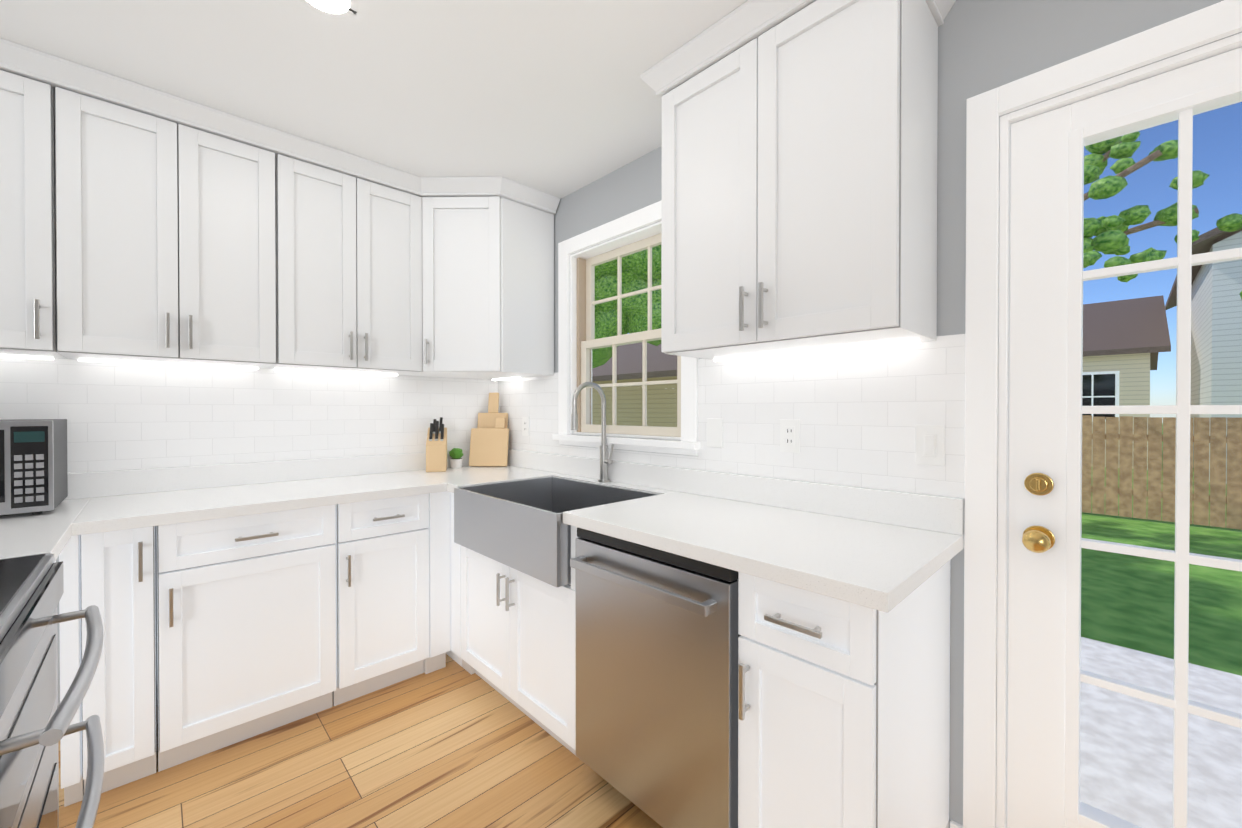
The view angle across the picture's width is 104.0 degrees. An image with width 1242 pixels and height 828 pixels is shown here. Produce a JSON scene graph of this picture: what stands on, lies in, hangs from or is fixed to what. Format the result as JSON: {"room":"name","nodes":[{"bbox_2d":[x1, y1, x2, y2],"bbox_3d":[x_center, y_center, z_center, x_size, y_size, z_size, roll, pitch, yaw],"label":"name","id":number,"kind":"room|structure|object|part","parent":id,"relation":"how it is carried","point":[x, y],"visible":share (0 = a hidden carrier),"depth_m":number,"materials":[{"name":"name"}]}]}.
{"room":"kitchen","nodes":[
{"label":"kitchen","id":0,"kind":"room"},
{"bbox_2d":[56,452,420,707],"bbox_3d":[-2.518,0.033,1.656,4.900,2.440,0.150,0,1,-44],"label":"wall","id":1,"kind":"structure","parent":0,"point":[58,630],"depth_m":2.07,"materials":[{"name":"grey paint"}]},
{"bbox_2d":[0,70,66,359],"bbox_3d":[-2.229,-0.657,1.550,0.573,0.909,0.378,0,1,-44],"label":"upper cabinet","id":2,"kind":"object","parent":1,"relation":"attached to","point":[28,326],"visible":0.94,"depth_m":1.60,"materials":[{"name":"white wood"}]},
{"bbox_2d":[55,87,275,369],"bbox_3d":[-1.797,-0.660,1.965,0.619,0.909,0.378,0,1,-44],"label":"upper cabinet","id":3,"kind":"object","parent":1,"relation":"attached to","point":[165,242],"visible":1,"depth_m":1.82,"materials":[{"name":"white wood"}]},
{"bbox_2d":[0,357,497,472],"bbox_3d":[-1.688,-0.001,2.343,2.450,0.458,0.008,0,1,-44],"label":"wall tile","id":4,"kind":"structure","parent":1,"relation":"attached to","point":[122,416],"depth_m":2.22,"materials":[{"name":"white tile"}]},
{"bbox_2d":[0,38,559,214],"bbox_3d":[-1.452,-1.153,2.085,2.440,0.072,0.680,0,1,-44],"label":"crown molding","id":5,"kind":"structure","parent":1,"relation":"attached to","point":[53,71],"depth_m":1.96,"materials":[{"name":"white wood"}]},
{"bbox_2d":[265,154,421,375],"bbox_3d":[-1.349,-0.663,2.395,0.619,0.909,0.378,0,1,-44],"label":"upper cabinet","id":6,"kind":"object","parent":1,"relation":"attached to","point":[348,274],"visible":1,"depth_m":2.25,"materials":[{"name":"white wood"}]},
{"bbox_2d":[404,196,553,380],"bbox_3d":[-0.820,-0.665,2.732,0.636,0.909,0.627,0,1,-44],"label":"upper cabinet","id":7,"kind":"object","parent":1,"relation":"attached to","point":[487,288],"visible":0.98,"depth_m":2.50,"materials":[{"name":"white wood"}]},
{"bbox_2d":[58,654,662,827],"bbox_3d":[-1.098,1.293,0.186,4.900,0.060,4.250,0,1,-44],"label":"floor","id":8,"kind":"structure","parent":0,"point":[452,744],"depth_m":1.67,"materials":[{"name":"brown wood"}]},
{"bbox_2d":[0,554,103,827],"bbox_3d":[-1.307,0.799,0.738,0.710,0.921,0.760,0,1,-44],"label":"range","id":9,"kind":"object","parent":8,"relation":"on","point":[35,725],"visible":1,"depth_m":0.94,"materials":[{"name":"silver metal"}]},
{"bbox_2d":[59,535,83,806],"bbox_3d":[-1.915,0.813,1.718,0.040,0.880,0.597,0,1,-44],"label":"base cabinet","id":10,"kind":"object","parent":8,"relation":"on","point":[72,782],"visible":0.33,"depth_m":1.51,"materials":[{"name":"white wood"}]},
{"bbox_2d":[80,526,155,792],"bbox_3d":[-1.825,0.812,1.779,0.170,0.880,0.634,0,1,-44],"label":"base cabinet","id":11,"kind":"object","parent":8,"relation":"on","point":[117,578],"visible":0.81,"depth_m":1.59,"materials":[{"name":"white wood"}]},
{"bbox_2d":[0,485,79,561],"bbox_3d":[-1.754,0.306,1.104,0.637,0.139,0.386,0,1,-44],"label":"countertop","id":12,"kind":"structure","parent":11,"relation":"on","point":[47,532],"depth_m":1.42,"materials":[{"name":"white stone"}]},
{"bbox_2d":[0,419,67,514],"bbox_3d":[-2.184,0.177,1.569,0.490,0.311,0.370,0,1,-44],"label":"microwave","id":13,"kind":"object","parent":12,"relation":"on","point":[33,468],"visible":1,"depth_m":1.58,"materials":[{"name":"grey metal"}]},
{"bbox_2d":[157,505,335,771],"bbox_3d":[-1.566,0.810,2.028,0.538,0.880,0.634,0,1,-44],"label":"base cabinet","id":14,"kind":"object","parent":8,"relation":"on","point":[246,626],"visible":0.88,"depth_m":1.81,"materials":[{"name":"white wood"}]},
{"bbox_2d":[332,494,428,705],"bbox_3d":[-1.230,0.808,2.350,0.383,0.880,0.634,0,1,-44],"label":"base cabinet","id":15,"kind":"object","parent":8,"relation":"on","point":[382,593],"visible":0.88,"depth_m":2.14,"materials":[{"name":"white wood"}]},
{"bbox_2d":[424,491,474,674],"bbox_3d":[-0.818,0.806,2.704,0.697,0.880,0.695,0,1,-44],"label":"base cabinet","id":16,"kind":"object","parent":8,"relation":"on","point":[444,593],"visible":0.25,"depth_m":2.32,"materials":[{"name":"white wood"}]},
{"bbox_2d":[454,476,659,755],"bbox_3d":[-0.254,0.793,2.151,0.649,0.914,0.880,0,1,-44],"label":"base cabinet","id":17,"kind":"object","parent":8,"relation":"on","point":[518,639],"depth_m":1.92,"materials":[{"name":"white wood"}]},
{"bbox_2d":[67,449,539,534],"bbox_3d":[-1.502,0.300,2.071,2.340,0.139,0.660,0,1,-44],"label":"countertop","id":18,"kind":"structure","parent":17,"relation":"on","point":[117,500],"depth_m":2.06,"materials":[{"name":"white stone"}]},
{"bbox_2d":[426,417,446,471],"bbox_3d":[-1.057,0.172,2.786,0.104,0.304,0.148,0,0,-16],"label":"knife block","id":19,"kind":"object","parent":18,"relation":"on","point":[436,451],"visible":1,"depth_m":2.73,"materials":[{"name":"brown wood"}]},
{"bbox_2d":[449,448,462,467],"bbox_3d":[-0.991,0.264,2.918,0.085,0.119,0.084,0,1,-44],"label":"plant pot","id":20,"kind":"object","parent":18,"relation":"on","point":[456,455],"visible":1,"depth_m":2.89,"materials":[{"name":"white"}]},
{"bbox_2d":[469,417,508,465],"bbox_3d":[-0.812,0.170,2.993,0.235,0.300,0.078,0,0,1],"label":"cutting board","id":21,"kind":"object","parent":18,"relation":"on","point":[488,446],"visible":0.98,"depth_m":2.98,"materials":[{"name":"brown wood"}]},
{"bbox_3d":[-0.290,0.460,2.114,0.548,0.249,0.784,0,1,-44],"label":"sink apron","id":22,"kind":"part","parent":17,"relation":"part of","materials":[{"name":"grey metal"}]},
{"bbox_2d":[448,453,963,612],"bbox_3d":[-0.152,0.300,2.056,0.634,0.139,2.553,0,1,-44],"label":"countertop","id":23,"kind":"structure","parent":17,"relation":"on","point":[886,551],"depth_m":1.44,"materials":[{"name":"white stone"}]},
{"bbox_2d":[477,393,507,427],"bbox_3d":[-0.810,0.092,3.059,0.190,0.455,0.088,0,0,1],"label":"cutting board","id":24,"kind":"object","parent":23,"relation":"on","point":[486,420],"visible":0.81,"depth_m":3.06,"materials":[{"name":"brown wood"}]},
{"bbox_2d":[571,382,613,481],"bbox_3d":[-0.134,0.087,2.283,0.224,0.480,0.085,0,1,-44],"label":"faucet","id":25,"kind":"object","parent":23,"relation":"on","point":[605,461],"visible":0.96,"depth_m":2.33,"materials":[{"name":"silver metal"}]},
{"bbox_2d":[570,528,740,827],"bbox_3d":[0.250,0.816,1.595,0.638,0.868,0.604,0,1,-44],"label":"dishwasher","id":26,"kind":"object","parent":8,"relation":"on","point":[657,635],"visible":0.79,"depth_m":1.35,"materials":[{"name":"grey metal"}]},
{"bbox_2d":[738,561,949,827],"bbox_3d":[0.597,0.816,1.275,0.634,0.880,0.318,0,1,-44],"label":"base cabinet","id":27,"kind":"object","parent":8,"relation":"on","point":[843,714],"visible":0.83,"depth_m":1.09,"materials":[{"name":"white wood"}]},
{"bbox_2d":[0,0,747,198],"bbox_3d":[-1.098,-1.187,0.168,4.900,0.020,4.250,0,1,-44],"label":"ceiling","id":28,"kind":"structure","parent":0,"point":[560,99],"depth_m":1.66,"materials":[{"name":"white paint"}]},
{"bbox_2d":[299,0,357,18],"bbox_3d":[-0.837,-1.183,1.369,0.170,0.004,0.170,0,1,-44],"label":"recessed light","id":29,"kind":"object","parent":28,"relation":"in","point":[335,9],"visible":1,"depth_m":1.41,"materials":[{"name":"white plastic"}]},
{"bbox_2d":[512,0,1241,827],"bbox_3d":[0.667,0.032,1.768,0.150,2.440,4.100,0,1,-44],"label":"wall","id":30,"kind":"structure","parent":0,"point":[986,46],"depth_m":1.36,"materials":[{"name":"grey paint"}]},
{"bbox_2d":[552,200,700,455],"bbox_3d":[0.031,-0.386,2.390,0.200,1.113,0.978,0,1,-44],"label":"window","id":31,"kind":"structure","parent":30,"relation":"in","point":[688,443],"depth_m":2.48,"materials":[{"name":"white wood"}]},
{"bbox_3d":[0.053,-0.375,2.411,0.090,0.949,0.762,0,1,-44],"label":"window sashes","id":32,"kind":"part","parent":31,"relation":"part of","materials":[{"name":"beige wood"}]},
{"bbox_2d":[498,334,964,498],"bbox_3d":[0.077,0.000,2.268,0.008,0.458,2.545,0,1,-44],"label":"wall tile","id":33,"kind":"structure","parent":30,"relation":"attached to","point":[860,414],"depth_m":1.63,"materials":[{"name":"white tile"}]},
{"bbox_2d":[522,417,528,435],"bbox_3d":[-0.577,0.074,2.938,0.007,0.116,0.072,0,1,-44],"label":"electrical outlet","id":34,"kind":"object","parent":33,"relation":"attached to","point":[525,426],"visible":1,"depth_m":2.93,"materials":[{"name":"white plastic"}]},
{"bbox_2d":[707,418,721,447],"bbox_3d":[0.376,0.076,1.947,0.005,0.116,0.072,0,1,-44],"label":"electrical outlet","id":35,"kind":"object","parent":33,"relation":"attached to","point":[714,432],"visible":1,"depth_m":1.94,"materials":[{"name":"white plastic"}]},
{"bbox_2d":[780,419,799,452],"bbox_3d":[0.597,0.078,1.715,0.007,0.116,0.072,0,1,-44],"label":"electrical outlet","id":36,"kind":"object","parent":33,"relation":"attached to","point":[789,435],"visible":1,"depth_m":1.71,"materials":[{"name":"white plastic"}]},
{"bbox_2d":[916,425,944,465],"bbox_3d":[0.894,0.090,1.404,0.010,0.116,0.072,0,1,-44],"label":"light switch","id":37,"kind":"object","parent":33,"relation":"attached to","point":[930,444],"visible":1,"depth_m":1.40,"materials":[{"name":"white plastic"}]},
{"bbox_2d":[640,0,955,98],"bbox_3d":[0.508,-1.149,1.527,0.399,0.072,0.855,0,1,-44],"label":"crown molding","id":38,"kind":"structure","parent":30,"relation":"attached to","point":[746,22],"depth_m":1.47,"materials":[{"name":"white wood"}]},
{"bbox_2d":[661,0,937,360],"bbox_3d":[0.509,-0.657,1.532,0.378,0.909,0.755,0,1,-44],"label":"upper cabinet","id":39,"kind":"object","parent":30,"relation":"attached to","point":[799,182],"visible":1,"depth_m":1.35,"materials":[{"name":"white wood"}]},
{"bbox_2d":[950,820,962,827],"bbox_3d":[-1.098,1.213,0.185,4.600,0.100,3.950,0,1,-44],"label":"baseboard","id":40,"kind":"structure","parent":30,"relation":"attached to","point":[953,824],"depth_m":1.37,"materials":[{"name":"white wood"}]},
{"bbox_2d":[963,0,1241,827],"bbox_3d":[1.352,0.198,1.062,0.200,2.121,0.960,0,1,-44],"label":"door frame","id":41,"kind":"structure","parent":30,"relation":"attached to","point":[987,366],"depth_m":1.30,"materials":[{"name":"white wood"}]},
{"bbox_2d":[1007,47,1241,827],"bbox_3d":[1.301,0.236,1.013,0.125,2.015,0.778,0,1,-44],"label":"door","id":42,"kind":"structure","parent":30,"relation":"in","point":[1047,675],"depth_m":1.22,"materials":[{"name":"white wood"}]},
{"label":"outside","id":43,"kind":"structure","parent":0,"visible":0},
{"bbox_2d":[1081,423,1241,675],"bbox_3d":[31.704,1.446,34.426,89.850,0.200,120.000,0,1,-44],"label":"lawn","id":44,"kind":"structure","parent":43,"point":[1224,611],"depth_m":4.23,"materials":[{"name":"green plant"}]},
{"bbox_2d":[592,245,660,368],"bbox_3d":[-0.955,-1.964,9.037,4.911,6.972,6.977,0,1,-44],"label":"tree","id":45,"kind":"object","parent":44,"relation":"on","point":[605,280],"depth_m":7.47,"materials":[{"name":"green plant"}]},
{"bbox_2d":[592,342,676,426],"bbox_3d":[0.513,-0.694,17.768,7.600,4.310,13.500,0,1,-44],"label":"house","id":46,"kind":"structure","parent":44,"relation":"on","point":[662,398],"depth_m":12.98,"materials":[{"name":"beige"}]},
{"bbox_2d":[1082,295,1170,469],"bbox_3d":[12.546,-1.159,19.961,8.200,5.210,13.000,0,1,-44],"label":"house","id":47,"kind":"structure","parent":44,"relation":"on","point":[1112,393],"depth_m":13.58,"materials":[{"name":"beige"}]},
{"bbox_2d":[1080,637,1241,827],"bbox_3d":[2.925,1.494,1.520,2.749,0.159,4.400,0,1,-44],"label":"patio","id":48,"kind":"structure","parent":44,"relation":"on","point":[1125,666],"depth_m":2.22,"materials":[{"name":"concrete"}]},
{"bbox_2d":[1082,415,1241,529],"bbox_3d":[13.548,0.807,0.711,0.060,1.485,28.677,0,1,-44],"label":"fence","id":49,"kind":"object","parent":44,"relation":"on","point":[1120,461],"depth_m":6.87,"materials":[{"name":"brown wood"}]},
{"bbox_2d":[1083,131,1241,281],"bbox_3d":[4.712,-0.997,6.980,3.068,5.066,5.306,0,1,-44],"label":"tree","id":50,"kind":"object","parent":44,"relation":"on","point":[1124,147],"depth_m":5.37,"materials":[{"name":"green plant"}]},
{"bbox_2d":[1165,227,1241,483],"bbox_3d":[19.197,-2.268,10.500,9.700,7.560,9.550,0,1,-44],"label":"house","id":51,"kind":"structure","parent":44,"relation":"on","point":[1222,378],"depth_m":10.53,"materials":[{"name":"grey"}]}
]}

